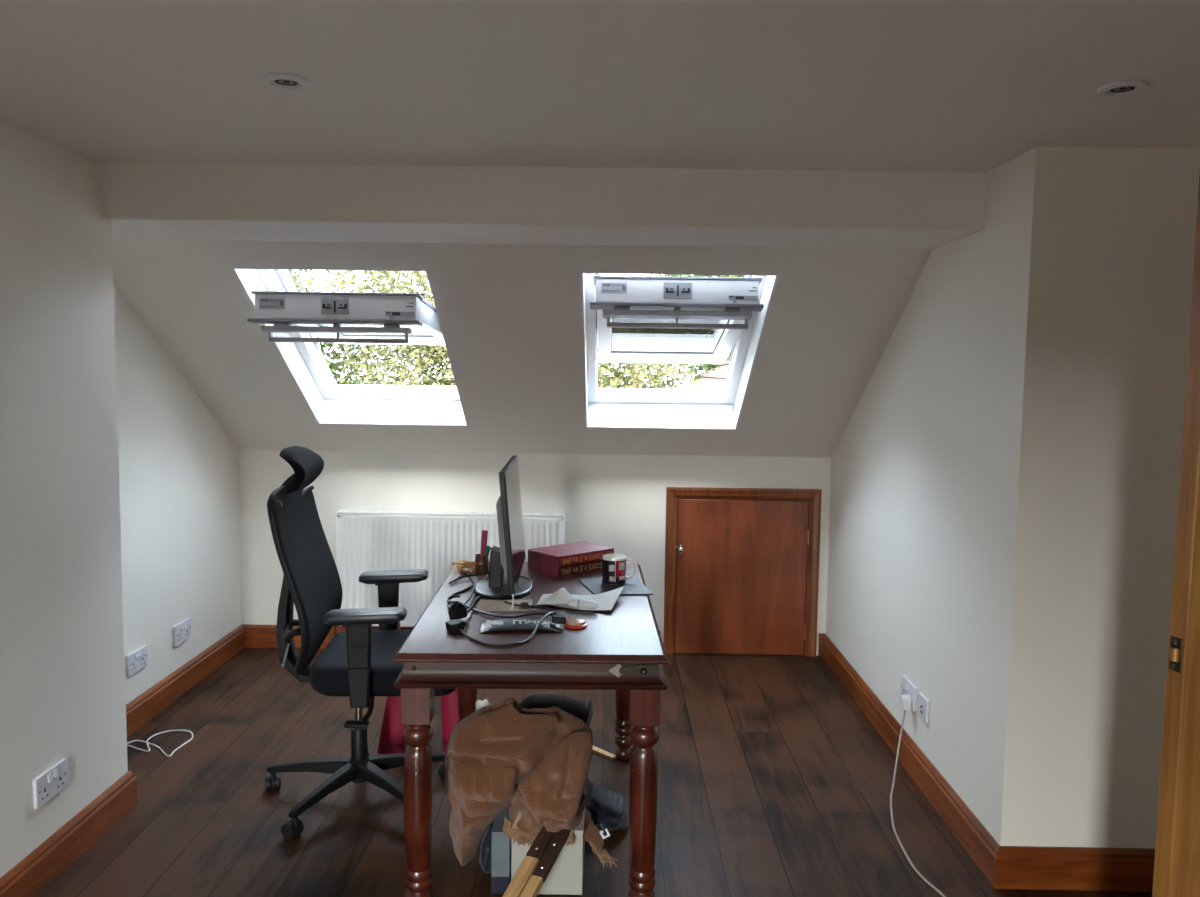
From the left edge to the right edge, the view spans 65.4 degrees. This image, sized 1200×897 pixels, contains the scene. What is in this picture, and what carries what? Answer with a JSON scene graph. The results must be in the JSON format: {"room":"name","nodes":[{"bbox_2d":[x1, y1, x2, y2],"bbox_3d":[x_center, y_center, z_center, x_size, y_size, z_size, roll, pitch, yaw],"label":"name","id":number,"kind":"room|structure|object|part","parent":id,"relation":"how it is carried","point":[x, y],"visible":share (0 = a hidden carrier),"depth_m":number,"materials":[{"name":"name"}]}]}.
{"room":"home office","nodes":[
{"label":"home office","id":0,"kind":"room"},
{"bbox_2d":[0,122,127,877],"bbox_3d":[-1.908,0.375,0.427,0.589,2.330,5.354,1,5,0],"label":"wall","id":1,"kind":"structure","parent":0,"point":[62,663],"depth_m":2.73,"materials":[{"name":"white paint"}]},
{"bbox_2d":[33,758,67,808],"bbox_3d":[-1.595,0.973,2.721,0.016,0.088,0.152,1,5,0],"label":"wall socket","id":2,"kind":"object","parent":1,"relation":"attached to","point":[51,782],"visible":1,"depth_m":2.71,"materials":[{"name":"white plastic"}]},
{"bbox_2d":[48,773,52,781],"bbox_3d":[-1.590,0.952,2.705,0.006,0.022,0.018,1,5,0],"label":"rocker switch","id":3,"kind":"object","parent":2,"relation":"attached to","point":[50,775],"depth_m":2.70,"materials":[{"name":"white plastic"}]},
{"bbox_2d":[53,769,58,777],"bbox_3d":[-1.589,0.949,2.732,0.006,0.022,0.018,1,5,0],"label":"rocker switch","id":4,"kind":"object","parent":2,"relation":"attached to","point":[55,771],"depth_m":2.73,"materials":[{"name":"white plastic"}]},
{"bbox_2d":[0,625,244,896],"bbox_3d":[-1.771,1.297,1.469,0.347,0.121,7.078,1,5,0],"label":"baseboard","id":5,"kind":"structure","parent":1,"relation":"attached to","point":[45,863],"depth_m":3.02,"materials":[{"name":"brown wood"}]},
{"bbox_2d":[113,282,241,703],"bbox_3d":[-2.037,0.063,4.116,0.262,2.330,2.046,1,5,0],"label":"wall","id":6,"kind":"structure","parent":0,"point":[179,467],"depth_m":4.14,"materials":[{"name":"white paint"}]},
{"bbox_2d":[126,645,146,676],"bbox_3d":[-1.911,0.877,3.867,0.016,0.089,0.150,1,5,0],"label":"wall socket","id":7,"kind":"object","parent":6,"relation":"attached to","point":[136,660],"visible":1,"depth_m":3.85,"materials":[{"name":"white plastic"}]},
{"bbox_2d":[173,618,190,646],"bbox_3d":[-1.907,0.839,4.275,0.016,0.092,0.160,1,5,0],"label":"wall socket","id":8,"kind":"object","parent":6,"relation":"attached to","point":[181,631],"visible":1,"depth_m":4.26,"materials":[{"name":"white plastic"}]},
{"bbox_2d":[112,239,931,456],"bbox_3d":[-0.360,-0.390,4.328,3.500,1.220,1.767,1,5,0],"label":"ceiling","id":9,"kind":"structure","parent":0,"point":[510,315],"depth_m":3.94,"materials":[{"name":"white paint"}]},
{"bbox_2d":[232,268,467,425],"bbox_3d":[-1.026,-0.529,4.168,0.818,0.924,1.222,1,5,0],"label":"window","id":10,"kind":"structure","parent":9,"relation":"attached to","point":[291,318],"depth_m":4.16,"materials":[{"name":"white paint"}]},
{"bbox_2d":[260,299,283,306],"bbox_3d":[-1.276,-0.566,3.639,0.090,0.029,0.002,1,1,0],"label":"print","id":11,"kind":"object","parent":10,"relation":"attached to","point":[263,302],"depth_m":3.64,"materials":[{"name":"grey"}]},
{"bbox_3d":[-1.035,-0.494,3.658,0.670,0.012,0.062,1,1,0],"label":"drip trim","id":12,"kind":"part","parent":10,"relation":"part of","materials":[{"name":"grey metal"}]},
{"bbox_3d":[-1.030,-0.553,3.636,0.110,0.064,0.006,1,1,0],"label":"lock plate","id":13,"kind":"part","parent":10,"relation":"part of","materials":[{"name":"grey metal"}]},
{"bbox_3d":[-1.026,-0.556,4.188,0.630,0.094,1.100,1,1,0],"label":"sash","id":14,"kind":"part","parent":10,"relation":"part of","materials":[{"name":"white paint"}]},
{"bbox_3d":[-1.026,-0.570,4.184,0.514,0.018,0.945,1,1,0],"label":"glass pane","id":15,"kind":"part","parent":10,"relation":"part of","materials":[{"name":"glass"}]},
{"bbox_3d":[-0.778,-0.518,3.635,0.112,0.028,0.006,1,1,0],"label":"data plate","id":16,"kind":"part","parent":10,"relation":"part of","materials":[{"name":"grey metal"}]},
{"bbox_2d":[581,272,777,429],"bbox_3d":[0.305,-0.510,4.157,0.820,0.924,1.222,1,5,0],"label":"window","id":17,"kind":"structure","parent":9,"relation":"attached to","point":[629,319],"depth_m":4.29,"materials":[{"name":"white paint"}]},
{"bbox_2d":[603,284,625,290],"bbox_3d":[0.055,-0.625,3.634,0.090,0.029,0.002,1,-8,0],"label":"print","id":18,"kind":"object","parent":17,"relation":"attached to","point":[623,287],"depth_m":3.63},
{"bbox_3d":[0.305,-0.552,4.176,0.516,0.018,0.945,1,-8,0],"label":"glass pane","id":19,"kind":"part","parent":17,"relation":"part of","materials":[{"name":"glass"}]},
{"bbox_3d":[0.297,-0.552,3.643,0.672,0.012,0.062,1,-8,0],"label":"drip trim","id":20,"kind":"part","parent":17,"relation":"part of","materials":[{"name":"grey metal"}]},
{"bbox_3d":[0.305,-0.537,4.177,0.632,0.094,1.100,1,-8,0],"label":"sash","id":21,"kind":"part","parent":17,"relation":"part of","materials":[{"name":"white paint"}]},
{"bbox_3d":[0.302,-0.614,3.631,0.110,0.064,0.006,1,-8,0],"label":"lock plate","id":22,"kind":"part","parent":17,"relation":"part of","materials":[{"name":"grey metal"}]},
{"bbox_3d":[0.555,-0.578,3.625,0.112,0.028,0.006,1,-8,0],"label":"data plate","id":23,"kind":"part","parent":17,"relation":"part of","materials":[{"name":"grey metal"}]},
{"bbox_2d":[239,449,830,655],"bbox_3d":[-0.367,0.537,5.019,3.600,1.280,0.150,1,5,0],"label":"wall","id":24,"kind":"structure","parent":0,"point":[616,501],"depth_m":4.92,"materials":[{"name":"white paint"}]},
{"bbox_2d":[332,510,568,637],"bbox_3d":[-0.791,0.705,4.910,1.249,0.749,0.102,1,5,0],"label":"panel radiator","id":25,"kind":"object","parent":24,"relation":"attached to","point":[366,540],"visible":0.52,"depth_m":4.85,"materials":[{"name":"white metal"}]},
{"bbox_2d":[337,510,563,516],"bbox_3d":[-0.774,0.336,4.870,1.172,0.006,0.083,1,5,0],"label":"grille","id":26,"kind":"object","parent":25,"relation":"attached to","point":[345,513],"depth_m":4.84,"materials":[{"name":"white metal"}]},
{"bbox_2d":[242,624,660,648],"bbox_3d":[-0.795,1.015,4.978,2.234,0.121,0.020,1,5,0],"label":"baseboard","id":27,"kind":"structure","parent":24,"relation":"attached to","point":[255,636],"depth_m":4.98,"materials":[{"name":"brown wood"}]},
{"bbox_2d":[663,487,821,656],"bbox_3d":[0.746,0.654,4.922,0.808,0.893,0.044,1,5,0],"label":"door","id":28,"kind":"structure","parent":24,"relation":"in","point":[742,564],"depth_m":4.93,"materials":[{"name":"brown wood"}]},
{"bbox_3d":[0.426,0.532,4.907,0.028,0.050,0.028,1,5,0],"label":"lock knob","id":29,"kind":"part","parent":28,"relation":"part of","materials":[{"name":"silver metal"}]},
{"bbox_2d":[818,633,824,656],"bbox_3d":[1.178,1.043,4.963,0.036,0.121,0.020,1,5,0],"label":"baseboard","id":30,"kind":"structure","parent":24,"relation":"attached to","point":[820,638],"depth_m":4.96,"materials":[{"name":"brown wood"}]},
{"bbox_2d":[36,648,1151,896],"bbox_3d":[0.487,1.526,1.027,5.400,0.200,8.400,1,5,0],"label":"floor","id":31,"kind":"structure","parent":0,"point":[773,781],"depth_m":3.23,"materials":[{"name":"brown wood"}]},
{"bbox_2d":[127,730,192,756],"bbox_3d":[-1.735,1.163,3.725,0.254,0.010,0.236,2,5,17],"label":"charging cable","id":32,"kind":"object","parent":31,"relation":"on","point":[146,742],"visible":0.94,"depth_m":3.69,"materials":[{"name":"white plastic"}]},
{"bbox_2d":[265,446,455,839],"bbox_3d":[-0.829,0.609,3.226,0.702,1.227,0.668,0,5,-4],"label":"office chair","id":33,"kind":"object","parent":31,"relation":"on","point":[357,663],"visible":0.89,"depth_m":3.13,"materials":[{"name":"black fabric"}]},
{"bbox_3d":[-1.049,0.688,3.119,0.010,0.046,0.113,0,5,-9],"label":"lumbar lever","id":34,"kind":"part","parent":33,"relation":"part of","materials":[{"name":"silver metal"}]},
{"bbox_3d":[-1.046,0.131,3.166,0.095,0.121,0.080,0,5,-4],"label":"headrest stem","id":35,"kind":"part","parent":33,"relation":"part of","materials":[{"name":"black plastic"}]},
{"bbox_3d":[-1.009,0.441,3.195,0.148,0.637,0.520,0,5,-4],"label":"frame","id":36,"kind":"part","parent":33,"relation":"part of","materials":[{"name":"black plastic"}]},
{"bbox_3d":[-1.014,1.113,3.282,0.316,0.062,0.060,1,5,6],"label":"leg","id":37,"kind":"part","parent":33,"relation":"part of","materials":[{"name":"black plastic"}]},
{"bbox_3d":[-0.913,1.129,3.103,0.060,0.062,0.316,3,5,24],"label":"leg","id":38,"kind":"part","parent":33,"relation":"part of","materials":[{"name":"black plastic"}]},
{"bbox_3d":[-0.758,0.649,2.944,0.076,0.194,0.034,0,5,-4],"label":"arm post","id":39,"kind":"part","parent":33,"relation":"part of","materials":[{"name":"black plastic"}]},
{"bbox_3d":[-0.786,0.849,3.085,0.082,0.085,0.176,0,5,-4],"label":"height lever","id":40,"kind":"part","parent":33,"relation":"part of","materials":[{"name":"black plastic"}]},
{"bbox_3d":[-0.710,1.128,3.144,0.316,0.062,0.060,5,6,42],"label":"leg","id":41,"kind":"part","parent":33,"relation":"part of","materials":[{"name":"black plastic"}]},
{"bbox_3d":[-0.720,0.735,3.238,0.480,0.103,0.490,0,5,-4],"label":"seat","id":42,"kind":"part","parent":33,"relation":"part of","materials":[{"name":"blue fabric"}]},
{"bbox_3d":[-0.792,0.601,3.505,0.076,0.194,0.034,0,5,-4],"label":"arm post","id":43,"kind":"part","parent":33,"relation":"part of","materials":[{"name":"black plastic"}]},
{"bbox_3d":[-0.686,1.111,3.349,0.316,0.062,0.060,-2,6,-29],"label":"leg","id":44,"kind":"part","parent":33,"relation":"part of","materials":[{"name":"black plastic"}]},
{"bbox_2d":[377,621,458,753],"bbox_3d":[-0.689,0.869,3.752,0.374,0.620,0.290,1,5,0],"label":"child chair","id":45,"kind":"object","parent":31,"relation":"on","point":[391,741],"visible":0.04,"depth_m":3.63,"materials":[{"name":"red plastic"}]},
{"bbox_3d":[-0.807,1.050,3.650,0.118,0.274,0.052,1,5,0],"label":"leg","id":46,"kind":"part","parent":45,"relation":"part of","materials":[{"name":"red plastic"}]},
{"bbox_3d":[-0.565,1.053,3.648,0.118,0.274,0.052,1,5,0],"label":"leg","id":47,"kind":"part","parent":45,"relation":"part of","materials":[{"name":"red plastic"}]},
{"bbox_2d":[491,804,511,893],"bbox_3d":[-0.283,1.170,2.840,0.053,0.183,0.341,1,5,0],"label":"bag","id":48,"kind":"object","parent":31,"relation":"on","point":[501,846],"visible":0.63,"depth_m":2.67,"materials":[{"name":"blue fabric"}]},
{"bbox_2d":[393,561,667,896],"bbox_3d":[-0.195,0.864,3.051,0.714,0.762,1.194,1,5,-1],"label":"wooden desk","id":49,"kind":"object","parent":31,"relation":"on","point":[621,649],"visible":0.82,"depth_m":2.48,"materials":[{"name":"wood"}]},
{"bbox_3d":[-0.488,0.953,2.509,0.080,0.668,0.080,1,5,-1],"label":"leg","id":50,"kind":"part","parent":49,"relation":"part of","materials":[{"name":"brown wood"}]},
{"bbox_2d":[451,560,474,573],"bbox_3d":[-0.484,0.428,3.401,0.116,0.040,0.082,1,5,0],"label":"ornament","id":51,"kind":"object","parent":49,"relation":"on","point":[464,564],"visible":0.8,"depth_m":3.39,"materials":[{"name":"brown"}]},
{"bbox_2d":[449,573,482,612],"bbox_3d":[-0.439,0.463,3.041,0.116,0.032,0.602,0,5,-7],"label":"lead","id":52,"kind":"object","parent":49,"relation":"on","point":[464,574],"visible":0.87,"depth_m":3.17,"materials":[{"name":"black"}]},
{"bbox_3d":[-0.508,0.862,3.589,0.080,0.668,0.080,1,5,-1],"label":"leg","id":53,"kind":"part","parent":49,"relation":"part of","materials":[{"name":"brown wood"}]},
{"bbox_2d":[475,554,488,574],"bbox_3d":[-0.425,0.417,3.363,0.052,0.070,0.052,1,5,0],"label":"pot","id":54,"kind":"object","parent":49,"relation":"on","point":[480,561],"visible":0.8,"depth_m":3.34,"materials":[{"name":"brown wood"}]},
{"bbox_2d":[480,530,487,555],"bbox_3d":[-0.418,0.368,3.352,0.033,0.153,0.021,1,5,0],"label":"marker pen","id":55,"kind":"object","parent":54,"relation":"in","point":[484,535],"visible":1,"depth_m":3.34,"materials":[{"name":"pink plastic"}]},
{"bbox_2d":[484,545,489,555],"bbox_3d":[-0.408,0.396,3.351,0.028,0.098,0.016,0,5,-12],"label":"marker pen","id":56,"kind":"object","parent":54,"relation":"in","point":[487,546],"visible":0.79,"depth_m":3.34,"materials":[{"name":"green plastic"}]},
{"bbox_2d":[445,601,557,646],"bbox_3d":[-0.263,0.498,2.709,0.268,0.057,0.434,3,5,23],"label":"lead","id":57,"kind":"object","parent":49,"relation":"on","point":[455,625],"visible":0.98,"depth_m":2.61,"materials":[{"name":"black"}]},
{"bbox_2d":[521,602,530,606],"bbox_3d":[-0.230,0.484,2.898,0.032,0.013,0.022,1,5,0],"label":"switch","id":58,"kind":"object","parent":57,"relation":"attached to","point":[523,604],"depth_m":2.89,"materials":[{"name":"plastic"}]},
{"bbox_2d":[474,455,532,610],"bbox_3d":[-0.321,0.260,3.114,0.200,0.426,0.562,1,5,-1],"label":"monitor","id":59,"kind":"object","parent":49,"relation":"on","point":[510,557],"visible":1,"depth_m":3.04,"materials":[{"name":"black plastic"}]},
{"bbox_3d":[-0.288,0.235,3.117,0.018,0.376,0.552,-5,5,-1],"label":"screen panel","id":60,"kind":"part","parent":59,"relation":"part of","materials":[{"name":"black plastic"}]},
{"bbox_2d":[476,600,532,610],"bbox_3d":[-0.297,0.490,2.922,0.172,0.001,0.155,1,5,0],"label":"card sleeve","id":61,"kind":"object","parent":49,"relation":"on","point":[484,605],"visible":0.86,"depth_m":2.91,"materials":[{"name":"grey paper"}]},
{"bbox_2d":[446,575,565,623],"bbox_3d":[-0.367,0.459,2.955,0.308,0.055,0.741,-1,5,-22],"label":"lead","id":62,"kind":"object","parent":49,"relation":"on","point":[457,610],"visible":0.91,"depth_m":2.73,"materials":[{"name":"black"}]},
{"bbox_2d":[480,618,560,632],"bbox_3d":[-0.226,0.499,2.669,0.225,0.026,0.104,0,5,-5],"label":"pouch","id":63,"kind":"object","parent":49,"relation":"on","point":[513,623],"visible":0.87,"depth_m":2.64,"materials":[{"name":"plastic"}]},
{"bbox_2d":[485,620,502,630],"bbox_3d":[-0.300,0.500,2.663,0.050,0.018,0.091,0,5,-5],"label":"print","id":64,"kind":"object","parent":63,"relation":"on","point":[493,625],"depth_m":2.63,"materials":[{"name":"white"}]},
{"bbox_2d":[528,541,613,577],"bbox_3d":[-0.107,0.409,3.462,0.268,0.078,0.178,-3,6,-41],"label":"box","id":65,"kind":"object","parent":49,"relation":"on","point":[542,560],"visible":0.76,"depth_m":3.40,"materials":[{"name":"red cardboard"}]},
{"bbox_2d":[564,618,586,628],"bbox_3d":[-0.069,0.502,2.700,0.066,0.020,0.076,0,5,-10],"label":"computer mouse","id":66,"kind":"object","parent":49,"relation":"on","point":[572,623],"visible":0.98,"depth_m":2.68,"materials":[{"name":"red plastic"}]},
{"bbox_2d":[537,586,623,609],"bbox_3d":[-0.059,0.472,2.950,0.277,0.036,0.220,1,5,0],"label":"paper sheet","id":67,"kind":"object","parent":49,"relation":"on","point":[606,601],"visible":0.47,"depth_m":2.96,"materials":[{"name":"white paper"}]},
{"bbox_2d":[542,588,580,603],"bbox_3d":[-0.121,0.459,2.950,0.120,0.040,0.110,1,5,0],"label":"crumpled tissue","id":68,"kind":"object","parent":67,"relation":"on","point":[561,596],"visible":0.93,"depth_m":2.93,"materials":[{"name":"white paper"}]},
{"bbox_2d":[568,599,597,608],"bbox_3d":[-0.051,0.479,2.873,0.097,0.028,0.028,2,5,18],"label":"tube","id":69,"kind":"object","parent":67,"relation":"on","point":[574,603],"visible":1,"depth_m":2.86,"materials":[{"name":"white plastic"}]},
{"bbox_2d":[559,560,601,576],"bbox_3d":[-0.099,0.428,3.454,0.259,0.035,0.164,-3,6,-41],"label":"book","id":70,"kind":"object","parent":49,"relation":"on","point":[595,565],"visible":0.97,"depth_m":3.37,"materials":[{"name":"red paper"}]},
{"bbox_2d":[559,549,613,566],"bbox_3d":[-0.098,0.392,3.451,0.259,0.035,0.164,-3,6,-41],"label":"book","id":71,"kind":"object","parent":70,"relation":"on","point":[593,556],"visible":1,"depth_m":3.38,"materials":[{"name":"red paper"}]},
{"bbox_2d":[578,572,652,594],"bbox_3d":[0.048,0.462,3.196,0.208,0.020,0.271,0,5,-11],"label":"desk mat","id":72,"kind":"object","parent":49,"relation":"on","point":[633,586],"visible":0.76,"depth_m":3.18,"materials":[{"name":"grey plastic"}]},
{"bbox_2d":[602,554,635,584],"bbox_3d":[0.061,0.418,3.225,0.108,0.094,0.082,3,5,22],"label":"mug","id":73,"kind":"object","parent":72,"relation":"on","point":[613,565],"visible":1,"depth_m":3.20,"materials":[{"name":"white ceramic"}]},
{"bbox_3d":[0.040,0.408,3.191,0.018,0.022,0.007,0,5,-8],"label":"picture panel","id":74,"kind":"part","parent":73,"relation":"part of","materials":[{"name":"white ceramic"}]},
{"bbox_3d":[0.050,0.422,3.218,0.080,0.082,0.056,0,5,-8],"label":"navy panel","id":75,"kind":"part","parent":73,"relation":"part of","materials":[{"name":"black"}]},
{"bbox_3d":[0.071,0.412,3.202,0.038,0.058,0.023,0,5,-8],"label":"red panel","id":76,"kind":"part","parent":73,"relation":"part of","materials":[{"name":"red ceramic"}]},
{"bbox_3d":[0.075,0.402,3.197,0.025,0.026,0.003,-3,6,-38],"label":"picture panel","id":77,"kind":"part","parent":73,"relation":"part of","materials":[{"name":"white ceramic"}]},
{"bbox_3d":[0.105,0.416,3.238,0.041,0.073,0.010,0,5,-8],"label":"handle","id":78,"kind":"part","parent":73,"relation":"part of","materials":[{"name":"white ceramic"}]},
{"bbox_3d":[0.096,0.869,3.601,0.080,0.668,0.080,1,5,-1],"label":"leg","id":79,"kind":"part","parent":49,"relation":"part of","materials":[{"name":"brown wood"}]},
{"bbox_3d":[0.116,0.960,2.521,0.080,0.668,0.080,1,5,-1],"label":"leg","id":80,"kind":"part","parent":49,"relation":"part of","materials":[{"name":"brown wood"}]},
{"bbox_2d":[502,794,587,896],"bbox_3d":[-0.203,1.163,2.465,0.076,0.263,0.669,3,5,23],"label":"batten","id":81,"kind":"object","parent":31,"relation":"on","point":[540,858],"visible":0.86,"depth_m":2.53,"materials":[{"name":"brown wood"}]},
{"bbox_2d":[511,784,585,894],"bbox_3d":[-0.150,1.166,2.849,0.207,0.193,0.362,1,5,0],"label":"carton","id":82,"kind":"object","parent":31,"relation":"on","point":[565,877],"visible":0.41,"depth_m":2.67,"materials":[{"name":"white cardboard"}]},
{"bbox_2d":[444,698,616,867],"bbox_3d":[-0.210,1.002,2.742,0.534,0.456,0.383,1,5,0],"label":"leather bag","id":83,"kind":"object","parent":82,"relation":"on","point":[536,761],"visible":0.92,"depth_m":2.67,"materials":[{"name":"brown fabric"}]},
{"bbox_2d":[476,699,493,710],"bbox_3d":[-0.360,0.819,2.951,0.062,0.055,0.017,2,5,13],"label":"paper scrap","id":84,"kind":"object","parent":83,"relation":"on","point":[479,704],"visible":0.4,"depth_m":2.96,"materials":[{"name":"white paper"}]},
{"bbox_2d":[599,822,609,839],"bbox_3d":[0.013,1.100,2.692,0.033,0.050,0.014,1,5,0],"label":"strap buckle","id":85,"kind":"object","parent":83,"relation":"on","point":[604,831],"visible":1,"depth_m":2.69,"materials":[{"name":"white metal"}]},
{"bbox_3d":[-0.148,1.074,2.841,0.207,0.008,0.362,1,5,0],"label":"carton lid","id":86,"kind":"part","parent":82,"relation":"part of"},
{"bbox_2d":[479,692,628,872],"bbox_3d":[-0.128,1.035,2.974,0.456,0.430,0.480,1,5,0],"label":"jacket","id":87,"kind":"object","parent":31,"relation":"on","point":[611,808],"visible":0.4,"depth_m":3.02,"materials":[{"name":"fabric"}]},
{"bbox_2d":[592,746,616,760],"bbox_3d":[-0.049,1.185,3.719,0.030,0.012,0.307,-4,7,-44],"label":"wood offcut","id":88,"kind":"object","parent":31,"relation":"on","point":[596,750],"visible":0.44,"depth_m":3.64,"materials":[{"name":"brown wood"}]},
{"bbox_2d":[890,694,945,896],"bbox_3d":[1.062,1.124,2.986,0.217,0.287,1.189,1,5,0],"label":"lead","id":89,"kind":"object","parent":31,"relation":"on","point":[904,699],"visible":1,"depth_m":3.41,"materials":[{"name":"white plastic"}]},
{"bbox_2d":[0,0,1199,171],"bbox_3d":[0.513,-0.748,0.259,5.400,0.200,5.350,1,5,0],"label":"ceiling","id":90,"kind":"structure","parent":0,"point":[836,85],"depth_m":2.03,"materials":[{"name":"white paint"}]},
{"bbox_2d":[263,73,309,89],"bbox_3d":[-0.694,-0.811,2.071,0.100,0.008,0.100,1,5,0],"label":"recessed light","id":91,"kind":"object","parent":90,"relation":"in","point":[275,80],"visible":1,"depth_m":2.06,"materials":[{"name":"white plastic"}]},
{"bbox_2d":[99,162,986,248],"bbox_3d":[-0.362,-0.914,3.162,3.600,0.377,0.470,1,5,0],"label":"beam","id":92,"kind":"structure","parent":90,"relation":"attached to","point":[140,200],"depth_m":2.94,"materials":[{"name":"white paint"}]},
{"bbox_2d":[1097,80,1148,96],"bbox_3d":[1.139,-0.783,2.039,0.100,0.008,0.100,1,5,0],"label":"recessed light","id":93,"kind":"object","parent":90,"relation":"in","point":[1116,89],"visible":1,"depth_m":2.03,"materials":[{"name":"white plastic"}]},
{"bbox_2d":[825,147,1118,846],"bbox_3d":[1.315,0.127,3.889,0.229,2.330,2.446,1,5,0],"label":"wall","id":94,"kind":"structure","parent":0,"point":[965,469],"depth_m":2.81,"materials":[{"name":"white paint"}]},
{"bbox_2d":[900,675,916,711],"bbox_3d":[1.178,0.935,3.580,0.016,0.092,0.160,1,5,0],"label":"wall socket","id":95,"kind":"object","parent":94,"relation":"attached to","point":[907,687],"visible":0.89,"depth_m":3.55,"materials":[{"name":"white plastic"}]},
{"bbox_2d":[917,692,928,722],"bbox_3d":[1.178,0.946,3.413,0.014,0.086,0.092,1,5,0],"label":"socket","id":96,"kind":"object","parent":94,"relation":"attached to","point":[923,702],"visible":1,"depth_m":3.40,"materials":[{"name":"white plastic"}]},
{"bbox_2d":[822,634,1154,891],"bbox_3d":[1.476,1.140,3.852,0.619,0.121,2.245,1,5,0],"label":"baseboard","id":97,"kind":"structure","parent":94,"relation":"attached to","point":[1004,867],"depth_m":2.75,"materials":[{"name":"brown wood"}]},
{"bbox_2d":[1078,148,1199,847],"bbox_3d":[1.704,0.227,2.765,0.570,2.330,0.196,1,5,0],"label":"wall","id":98,"kind":"structure","parent":0,"point":[1157,196],"depth_m":2.66,"materials":[{"name":"white paint"}]},
{"bbox_3d":[1.826,0.444,0.198,0.120,2.330,4.954,1,5,0],"label":"wall","id":99,"kind":"structure","parent":0,"visible":0},
{"bbox_2d":[1152,173,1199,896],"bbox_3d":[1.383,0.375,1.712,0.772,1.978,0.158,0,5,-10],"label":"door","id":100,"kind":"structure","parent":99,"relation":"in","point":[1177,846],"depth_m":1.64,"materials":[{"name":"orange wood"}]},
{"bbox_3d":[1.014,0.362,1.646,0.004,0.060,0.024,0,5,-10],"label":"latch plate","id":101,"kind":"part","parent":100,"relation":"part of","materials":[{"name":"metal"}]},
{"label":"outside","id":102,"kind":"structure","parent":0,"visible":0},
{"bbox_3d":[-0.003,6.238,10.559,140.000,0.200,160.000,1,5,0],"label":"lawn","id":103,"kind":"structure","parent":102,"visible":0},
{"bbox_2d":[288,270,401,384],"bbox_3d":[-5.052,1.492,11.740,4.993,8.947,5.024,1,5,0],"label":"tree","id":104,"kind":"object","parent":103,"relation":"on","point":[336,365],"visible":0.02,"depth_m":12.13,"materials":[{"name":"green plant"}]},
{"bbox_2d":[298,270,455,385],"bbox_3d":[-1.322,1.177,12.242,4.868,9.590,4.855,-1,5,-15],"label":"tree","id":105,"kind":"object","parent":103,"relation":"on","point":[429,360],"visible":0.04,"depth_m":11.05,"materials":[{"name":"green plant"}]},
{"bbox_2d":[597,275,699,388],"bbox_3d":[0.413,2.040,11.077,3.333,8.114,4.472,1,5,0],"label":"tree","id":106,"kind":"object","parent":103,"relation":"on","point":[635,373],"visible":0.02,"depth_m":10.44,"materials":[{"name":"green plant"}]},
{"bbox_2d":[647,274,744,380],"bbox_3d":[2.038,1.308,12.811,3.500,9.324,4.459,0,5,-7],"label":"tree","id":107,"kind":"object","parent":103,"relation":"on","point":[704,367],"visible":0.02,"depth_m":11.35,"materials":[{"name":"green plant"}]},
{"bbox_2d":[674,359,728,389],"bbox_3d":[3.935,2.103,10.532,6.040,8.150,4.090,1,5,0],"label":"house","id":108,"kind":"structure","parent":103,"relation":"on","point":[711,380],"depth_m":10.23,"materials":[{"name":"white"}]}
]}

